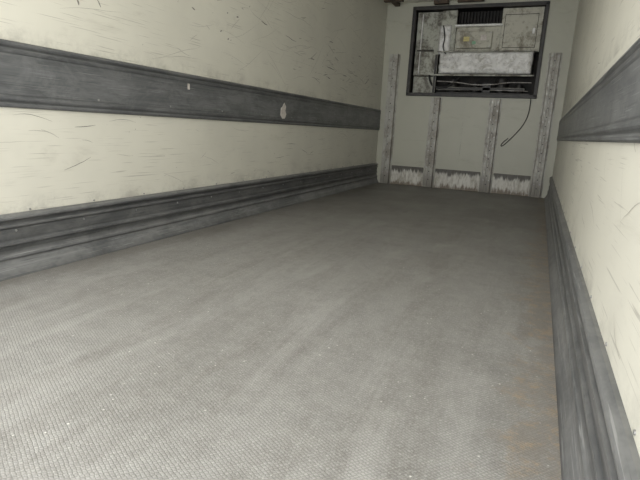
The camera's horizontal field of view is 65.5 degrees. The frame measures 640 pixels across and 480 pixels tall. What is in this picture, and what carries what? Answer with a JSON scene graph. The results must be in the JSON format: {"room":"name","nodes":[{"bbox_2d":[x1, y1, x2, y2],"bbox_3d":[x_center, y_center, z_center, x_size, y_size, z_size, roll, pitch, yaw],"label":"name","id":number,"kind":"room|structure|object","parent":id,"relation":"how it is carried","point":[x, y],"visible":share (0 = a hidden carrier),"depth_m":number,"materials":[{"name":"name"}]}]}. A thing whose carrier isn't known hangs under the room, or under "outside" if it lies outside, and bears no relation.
{"room":"truck trailer interior","nodes":[
{"label":"truck trailer interior","id":0,"kind":"room"},
{"bbox_2d":[0,0,387,214],"bbox_3d":[-0.587,-1.517,4.244,0.080,2.600,8.810,8,14,22],"label":"wall","id":1,"kind":"structure","parent":0,"point":[33,174],"depth_m":3.49,"materials":[{"name":"beige paint"}]},
{"bbox_2d":[0,0,377,180],"bbox_3d":[-0.336,-1.634,4.699,0.001,2.127,6.271,8,14,22],"label":"scuff marks","id":2,"kind":"object","parent":1,"relation":"attached to","point":[77,0],"visible":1,"depth_m":4.28,"materials":[{"name":"grey paint"}]},
{"bbox_2d":[0,163,378,281],"bbox_3d":[-0.717,-0.323,4.151,0.072,0.300,8.109,8,14,22],"label":"baseboard","id":3,"kind":"structure","parent":1,"relation":"attached to","point":[47,238],"depth_m":3.18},
{"bbox_2d":[0,39,380,129],"bbox_3d":[-0.699,-1.106,3.986,0.019,0.300,8.109,8,14,22],"label":"trim","id":4,"kind":"structure","parent":1,"relation":"attached to","point":[31,76],"depth_m":3.06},
{"bbox_2d":[281,103,285,118],"bbox_3d":[-0.349,-1.238,4.770,0.004,0.150,0.115,8,14,22],"label":"label","id":5,"kind":"object","parent":4,"relation":"attached to","point":[283,113],"visible":1,"depth_m":4.77,"materials":[{"name":"paper"}]},
{"bbox_2d":[0,182,561,479],"bbox_3d":[0.533,-0.018,4.048,2.680,0.120,8.810,8,14,22],"label":"floor","id":6,"kind":"structure","parent":0,"point":[377,331],"depth_m":1.77,"materials":[{"name":"grey metal"}]},
{"bbox_2d":[387,0,456,3],"bbox_3d":[0.673,-2.649,3.458,2.680,0.080,8.810,8,14,22],"label":"ceiling","id":7,"kind":"structure","parent":0,"point":[405,1],"depth_m":7.03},
{"bbox_2d":[384,0,483,6],"bbox_3d":[1.511,-3.273,6.736,1.320,0.050,0.580,8,14,22],"label":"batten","id":8,"kind":"object","parent":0,"point":[396,3],"depth_m":6.89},
{"bbox_2d":[376,0,578,197],"bbox_3d":[2.093,-2.017,7.108,2.520,2.600,0.060,8,14,22],"label":"wall","id":9,"kind":"structure","parent":0,"point":[516,157],"depth_m":7.13,"materials":[{"name":"grey paint"}]},
{"bbox_2d":[380,54,400,183],"bbox_3d":[1.052,-1.812,7.541,0.165,1.898,0.063,8,14,22],"label":"post","id":10,"kind":"object","parent":9,"relation":"attached to","point":[394,60],"visible":1,"depth_m":7.51,"materials":[{"name":"metal"}]},
{"bbox_2d":[390,165,422,185],"bbox_3d":[1.324,-0.983,7.607,0.490,0.283,0.026,8,14,22],"label":"base panel","id":11,"kind":"object","parent":9,"relation":"attached to","point":[403,175],"visible":1,"depth_m":7.61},
{"bbox_2d":[422,97,441,187],"bbox_3d":[1.650,-1.429,7.353,0.165,1.298,0.063,8,14,22],"label":"post","id":12,"kind":"object","parent":9,"relation":"attached to","point":[435,103],"visible":1,"depth_m":7.33,"materials":[{"name":"metal"}]},
{"bbox_2d":[433,169,479,191],"bbox_3d":[2.009,-0.883,7.324,0.645,0.283,0.026,8,14,22],"label":"base panel","id":13,"kind":"object","parent":9,"relation":"attached to","point":[444,178],"visible":1,"depth_m":7.32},
{"bbox_2d":[406,1,549,98],"bbox_3d":[2.220,-2.660,7.123,1.790,1.220,0.521,8,14,22],"label":"refrigeration unit","id":14,"kind":"object","parent":9,"relation":"attached to","point":[488,50],"visible":0.99,"depth_m":6.98,"materials":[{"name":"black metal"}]},
{"bbox_2d":[501,99,530,146],"bbox_3d":[2.699,-1.614,6.867,0.318,0.659,0.019,9,14,25],"label":"hanging cable","id":15,"kind":"object","parent":14,"relation":"hanging from","point":[530,99],"visible":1,"depth_m":6.87,"materials":[{"name":"black rubber"}]},
{"bbox_2d":[479,99,501,192],"bbox_3d":[2.405,-1.319,7.040,0.165,1.298,0.063,8,14,22],"label":"post","id":16,"kind":"object","parent":9,"relation":"attached to","point":[495,105],"visible":1,"depth_m":7.02,"materials":[{"name":"metal"}]},
{"bbox_2d":[491,173,530,195],"bbox_3d":[2.695,-0.783,7.039,0.495,0.283,0.026,8,14,22],"label":"base panel","id":17,"kind":"object","parent":9,"relation":"attached to","point":[508,184],"visible":1,"depth_m":7.04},
{"bbox_2d":[529,53,562,197],"bbox_3d":[3.039,-1.521,6.718,0.165,1.898,0.063,8,14,22],"label":"post","id":18,"kind":"object","parent":9,"relation":"attached to","point":[555,59],"visible":1,"depth_m":6.70,"materials":[{"name":"metal"}]},
{"bbox_2d":[552,0,639,455],"bbox_3d":[1.794,-1.169,3.257,0.080,2.600,8.810,8,14,22],"label":"wall","id":19,"kind":"structure","parent":0,"point":[607,249],"depth_m":1.55,"materials":[{"name":"beige paint"}]},
{"bbox_2d":[15,99,635,434],"bbox_3d":[0.403,-0.533,3.551,2.522,0.664,7.711,8,14,22],"label":"rivets","id":20,"kind":"object","parent":19,"relation":"attached to","point":[634,430],"visible":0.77,"depth_m":2.50,"materials":[{"name":"metal"}]},
{"bbox_2d":[544,177,639,479],"bbox_3d":[1.531,0.006,3.220,0.058,0.300,8.109,8,14,22],"label":"baseboard","id":21,"kind":"structure","parent":19,"relation":"attached to","point":[597,442],"depth_m":1.30,"materials":[{"name":"grey metal"}]},
{"bbox_2d":[556,38,639,142],"bbox_3d":[1.589,-0.740,3.045,0.019,0.265,8.109,8,14,22],"label":"trim","id":22,"kind":"structure","parent":19,"relation":"attached to","point":[609,111],"depth_m":1.62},
{"bbox_2d":[567,41,639,358],"bbox_3d":[1.781,-1.119,3.353,0.001,1.820,6.435,8,14,22],"label":"scuff","id":23,"kind":"object","parent":19,"relation":"attached to","point":[613,41],"visible":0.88,"depth_m":1.20,"materials":[{"name":"grey paint"}]}
]}

